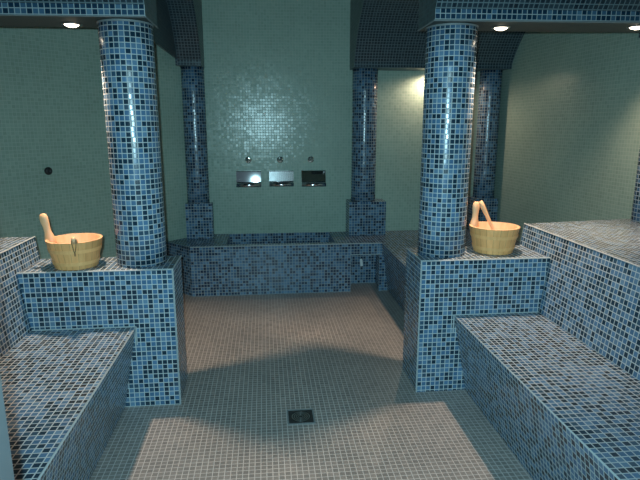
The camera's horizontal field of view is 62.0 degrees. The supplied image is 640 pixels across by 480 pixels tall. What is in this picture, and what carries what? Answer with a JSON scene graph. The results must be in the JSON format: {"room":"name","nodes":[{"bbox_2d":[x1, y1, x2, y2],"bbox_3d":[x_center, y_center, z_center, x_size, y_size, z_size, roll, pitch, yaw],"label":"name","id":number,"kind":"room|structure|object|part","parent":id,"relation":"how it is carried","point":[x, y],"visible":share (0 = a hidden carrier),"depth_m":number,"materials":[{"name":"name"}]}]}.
{"room":"spa","nodes":[
{"label":"spa","id":0,"kind":"room"},
{"bbox_2d":[0,27,187,258],"bbox_3d":[-2.169,-0.608,2.844,2.480,3.000,4.670,-1,12,-6],"label":"wall","id":1,"kind":"structure","parent":0,"point":[52,112],"depth_m":4.08,"materials":[{"name":"green tile"}]},
{"bbox_2d":[44,167,51,174],"bbox_3d":[-2.046,-0.520,4.021,0.026,0.060,0.060,10,15,38],"label":"button","id":2,"kind":"object","parent":1,"relation":"attached to","point":[47,170],"depth_m":4.01,"materials":[{"name":"metal"}]},
{"bbox_2d":[61,22,81,27],"bbox_3d":[-1.247,-1.076,2.676,0.100,0.015,0.100,-1,12,-6],"label":"recessed light","id":3,"kind":"object","parent":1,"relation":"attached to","point":[68,24],"visible":1,"depth_m":2.65,"materials":[{"name":"metal"}]},
{"bbox_2d":[0,0,157,27],"bbox_3d":[-1.891,-1.313,1.397,2.334,1.012,2.050,-1,12,-6],"label":"trim","id":4,"kind":"structure","parent":1,"relation":"attached to","point":[23,7],"depth_m":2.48,"materials":[{"name":"blue tile"}]},
{"bbox_2d":[0,14,157,28],"bbox_3d":[-1.998,-1.051,2.544,2.339,0.026,0.304,-1,12,-6],"label":"trim","id":5,"kind":"structure","parent":1,"relation":"attached to","point":[0,14],"depth_m":2.48,"materials":[{"name":"blue tile"}]},
{"bbox_2d":[153,0,176,57],"bbox_3d":[-1.157,-1.832,3.614,0.015,0.922,1.910,-1,12,-6],"label":"trim","id":6,"kind":"structure","parent":1,"relation":"attached to","point":[163,36],"depth_m":4.09,"materials":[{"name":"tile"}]},
{"bbox_2d":[166,0,204,68],"bbox_3d":[-1.061,-1.837,3.767,0.205,0.978,2.189,-1,12,-6],"label":"trim","id":7,"kind":"structure","parent":1,"relation":"attached to","point":[185,15],"depth_m":4.51,"materials":[{"name":"blue tile"}]},
{"bbox_2d":[90,283,532,479],"bbox_3d":[-0.309,1.101,2.310,6.200,0.120,7.100,-1,12,-6],"label":"floor","id":8,"kind":"structure","parent":0,"point":[252,360],"depth_m":2.86,"materials":[{"name":"grey tile"}]},
{"bbox_2d":[0,236,39,357],"bbox_3d":[-2.199,0.668,1.891,1.574,0.902,2.250,-1,12,-6],"label":"bench","id":9,"kind":"object","parent":8,"relation":"on","point":[16,253],"visible":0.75,"depth_m":2.66,"materials":[{"name":"blue tile"}]},
{"bbox_3d":[-1.472,0.216,1.870,0.009,0.009,2.250,-1,12,-6],"label":"edge trim","id":10,"kind":"part","parent":9,"relation":"part of","materials":[{"name":"blue tile"}]},
{"bbox_2d":[0,326,137,479],"bbox_3d":[-1.134,0.890,1.896,0.530,0.466,1.949,-1,12,-6],"label":"bench","id":11,"kind":"object","parent":8,"relation":"on","point":[65,390],"visible":1,"depth_m":2.23,"materials":[{"name":"blue tile"}]},
{"bbox_2d":[16,255,187,406],"bbox_3d":[-1.166,0.504,2.963,0.776,0.774,0.306,-1,12,-6],"label":"pedestal","id":12,"kind":"object","parent":8,"relation":"on","point":[106,294],"visible":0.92,"depth_m":2.80,"materials":[{"name":"blue tile"}]},
{"bbox_2d":[39,213,102,269],"bbox_3d":[-1.301,-0.004,2.825,0.280,0.285,0.280,5,13,24],"label":"wooden bucket","id":13,"kind":"object","parent":12,"relation":"on","point":[89,245],"visible":0.99,"depth_m":2.76,"materials":[{"name":"brown wood"}]},
{"bbox_2d":[71,237,77,255],"bbox_3d":[-1.272,0.040,2.785,0.072,0.160,0.235,-3,12,-12],"label":"ladle","id":14,"kind":"object","parent":13,"relation":"in","point":[74,241],"visible":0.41,"depth_m":2.67,"materials":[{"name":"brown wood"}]},
{"bbox_2d":[96,19,166,267],"bbox_3d":[-0.975,-0.483,2.801,0.270,1.230,0.270,-1,12,-6],"label":"column","id":15,"kind":"structure","parent":12,"relation":"on","point":[126,46],"depth_m":2.69,"materials":[{"name":"blue tile"}]},
{"bbox_2d":[166,231,381,296],"bbox_3d":[-0.444,0.210,5.093,1.975,0.459,0.582,-1,12,-6],"label":"bathtub","id":16,"kind":"object","parent":8,"relation":"on","point":[296,262],"visible":0.98,"depth_m":4.84,"materials":[{"name":"blue tile"}]},
{"bbox_2d":[181,66,213,238],"bbox_3d":[-1.145,-0.797,4.983,0.249,1.563,0.206,-1,12,-6],"label":"column","id":17,"kind":"structure","parent":16,"relation":"on","point":[199,208],"depth_m":4.91,"materials":[{"name":"blue tile"}]},
{"bbox_3d":[-0.289,0.097,4.790,1.721,0.112,0.009,-1,12,-6],"label":"edge trim","id":18,"kind":"part","parent":16,"relation":"part of","materials":[{"name":"blue tile"}]},
{"bbox_2d":[346,68,385,235],"bbox_3d":[0.451,-0.832,5.144,0.360,1.563,0.237,-1,12,-6],"label":"column","id":19,"kind":"structure","parent":16,"relation":"on","point":[365,214],"depth_m":5.06,"materials":[{"name":"blue tile"}]},
{"bbox_2d":[287,408,315,424],"bbox_3d":[-0.102,0.931,2.811,0.144,0.004,0.144,-1,12,-6],"label":"floor drain","id":20,"kind":"object","parent":8,"relation":"on","point":[295,416],"visible":1,"depth_m":2.81,"materials":[{"name":"metal"}]},
{"bbox_2d":[374,229,519,310],"bbox_3d":[1.316,0.341,4.491,1.402,0.455,2.167,-1,12,-6],"label":"bench","id":21,"kind":"object","parent":8,"relation":"on","point":[395,242],"visible":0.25,"depth_m":4.77,"materials":[{"name":"blue tile"}]},
{"bbox_2d":[466,69,502,230],"bbox_3d":[1.636,-0.858,5.267,0.224,1.563,0.229,-1,12,-6],"label":"column","id":22,"kind":"structure","parent":21,"relation":"on","point":[490,83],"depth_m":5.17,"materials":[{"name":"blue tile"}]},
{"bbox_2d":[403,245,550,392],"bbox_3d":[0.904,0.453,3.180,0.742,0.783,0.326,-1,12,-6],"label":"pedestal","id":23,"kind":"object","parent":8,"relation":"on","point":[436,289],"visible":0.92,"depth_m":3.00,"materials":[{"name":"blue tile"}]},
{"bbox_2d":[418,23,478,257],"bbox_3d":[0.705,-0.532,2.978,0.276,1.235,0.276,-1,12,-6],"label":"column","id":24,"kind":"structure","parent":23,"relation":"on","point":[451,48],"depth_m":2.87,"materials":[{"name":"blue tile"}]},
{"bbox_2d":[469,201,519,254],"bbox_3d":[1.020,-0.077,3.118,0.284,0.286,0.284,-1,12,-6],"label":"wooden bucket","id":25,"kind":"object","parent":23,"relation":"on","point":[501,240],"visible":1,"depth_m":3.04,"materials":[{"name":"brown wood"}]},
{"bbox_2d":[479,200,494,229],"bbox_3d":[1.008,-0.095,3.113,0.166,0.270,0.072,0,12,0],"label":"ladle","id":26,"kind":"object","parent":25,"relation":"in","point":[481,203],"visible":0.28,"depth_m":3.11,"materials":[{"name":"brown wood"}]},
{"bbox_2d":[453,311,639,479],"bbox_3d":[1.097,0.842,2.120,0.502,0.466,1.949,-1,12,-6],"label":"bench","id":27,"kind":"object","parent":8,"relation":"on","point":[566,411],"visible":1,"depth_m":2.25,"materials":[{"name":"blue tile"}]},
{"bbox_2d":[520,219,639,380],"bbox_3d":[1.882,0.557,2.391,1.120,0.910,2.435,-1,12,-6],"label":"bench","id":28,"kind":"object","parent":8,"relation":"on","point":[591,290],"visible":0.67,"depth_m":2.66,"materials":[{"name":"blue tile"}]},
{"bbox_3d":[1.391,0.139,2.191,0.009,0.009,2.320,-1,12,-6],"label":"edge trim","id":29,"kind":"part","parent":28,"relation":"part of","materials":[{"name":"blue tile"}]},
{"bbox_2d":[631,149,639,222],"bbox_3d":[2.095,-0.665,3.270,0.210,1.120,0.210,-1,12,-6],"label":"column","id":30,"kind":"structure","parent":28,"relation":"on","point":[635,215],"depth_m":3.35,"materials":[{"name":"blue tile"}]},
{"bbox_2d":[202,0,479,233],"bbox_3d":[0.281,-1.131,5.287,2.905,3.000,0.200,-1,12,-6],"label":"wall","id":31,"kind":"structure","parent":0,"point":[278,76],"depth_m":5.14,"materials":[{"name":"green tile"}]},
{"bbox_2d":[245,157,250,162],"bbox_3d":[-0.691,-0.770,5.133,0.062,0.062,0.052,-1,12,-6],"label":"button","id":32,"kind":"object","parent":31,"relation":"attached to","point":[247,159],"visible":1,"depth_m":5.14,"materials":[{"name":"silver metal"}]},
{"bbox_2d":[236,171,260,186],"bbox_3d":[-0.688,-0.590,5.148,0.236,0.152,0.098,-1,12,-7],"label":"spout","id":33,"kind":"object","parent":31,"relation":"attached to","point":[243,178],"visible":1,"depth_m":5.13,"materials":[{"name":"silver metal"}]},
{"bbox_2d":[277,156,282,162],"bbox_3d":[-0.385,-0.777,5.164,0.062,0.062,0.052,-1,12,-6],"label":"button","id":34,"kind":"object","parent":31,"relation":"attached to","point":[279,159],"visible":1,"depth_m":5.18,"materials":[{"name":"silver metal"}]},
{"bbox_2d":[269,170,293,186],"bbox_3d":[-0.376,-0.599,5.192,0.236,0.152,0.072,-1,12,-6],"label":"spout","id":35,"kind":"object","parent":31,"relation":"attached to","point":[277,178],"visible":1,"depth_m":5.18,"materials":[{"name":"silver metal"}]},
{"bbox_2d":[308,156,313,162],"bbox_3d":[-0.086,-0.783,5.194,0.062,0.062,0.052,-1,12,-6],"label":"button","id":36,"kind":"object","parent":31,"relation":"attached to","point":[310,159],"visible":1,"depth_m":5.21,"materials":[{"name":"silver metal"}]},
{"bbox_2d":[301,170,325,186],"bbox_3d":[-0.063,-0.602,5.205,0.236,0.152,0.111,-1,12,-6],"label":"spout","id":37,"kind":"object","parent":31,"relation":"attached to","point":[309,178],"visible":1,"depth_m":5.19,"materials":[{"name":"silver metal"}]},
{"bbox_2d":[494,32,639,241],"bbox_3d":[2.310,-0.704,3.294,0.715,3.000,4.670,-1,12,-6],"label":"wall","id":38,"kind":"structure","parent":0,"point":[568,147],"depth_m":4.19,"materials":[{"name":"green tile"}]},
{"bbox_2d":[350,0,524,71],"bbox_3d":[1.203,-1.886,3.994,1.627,0.978,2.189,-1,12,-6],"label":"ceiling","id":39,"kind":"structure","parent":38,"relation":"attached to","point":[384,35],"depth_m":4.74,"materials":[{"name":"blue tile"}]},
{"bbox_2d":[491,26,509,30],"bbox_3d":[0.972,-1.135,2.866,0.100,0.015,0.100,-1,12,-6],"label":"recessed light","id":40,"kind":"object","parent":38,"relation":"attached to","point":[499,28],"visible":1,"depth_m":2.84,"materials":[{"name":"metal"}]},
{"bbox_2d":[417,19,639,30],"bbox_3d":[1.386,-1.150,2.878,1.677,0.022,0.305,-1,12,-6],"label":"trim","id":41,"kind":"structure","parent":38,"relation":"attached to","point":[434,19],"depth_m":2.70,"materials":[{"name":"blue tile"}]},
{"bbox_2d":[418,0,639,32],"bbox_3d":[1.384,-1.635,2.829,1.672,0.982,0.199,-1,12,-6],"label":"trim","id":42,"kind":"structure","parent":38,"relation":"attached to","point":[424,5],"depth_m":2.90,"materials":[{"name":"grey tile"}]},
{"bbox_2d":[429,0,639,25],"bbox_3d":[1.499,-1.400,1.734,1.672,0.982,2.050,-1,12,-6],"label":"beam","id":43,"kind":"structure","parent":38,"relation":"attached to","point":[554,10],"depth_m":2.70,"materials":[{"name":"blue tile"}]},
{"bbox_2d":[626,25,639,29],"bbox_3d":[1.707,-1.143,2.875,0.100,0.015,0.100,-1,12,-6],"label":"recessed light","id":44,"kind":"object","parent":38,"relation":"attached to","point":[634,27],"visible":1,"depth_m":2.86,"materials":[{"name":"metal"}]},
{"bbox_3d":[-0.123,-0.149,0.695,6.100,3.000,0.120,-1,12,-6],"label":"wall","id":45,"kind":"structure","parent":0,"visible":0},
{"bbox_2d":[0,375,14,479],"bbox_3d":[0.132,0.236,0.810,1.303,2.199,0.130,-1,12,-6],"label":"door","id":46,"kind":"structure","parent":45,"relation":"in","point":[6,466],"depth_m":0.81,"materials":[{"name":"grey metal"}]}
]}

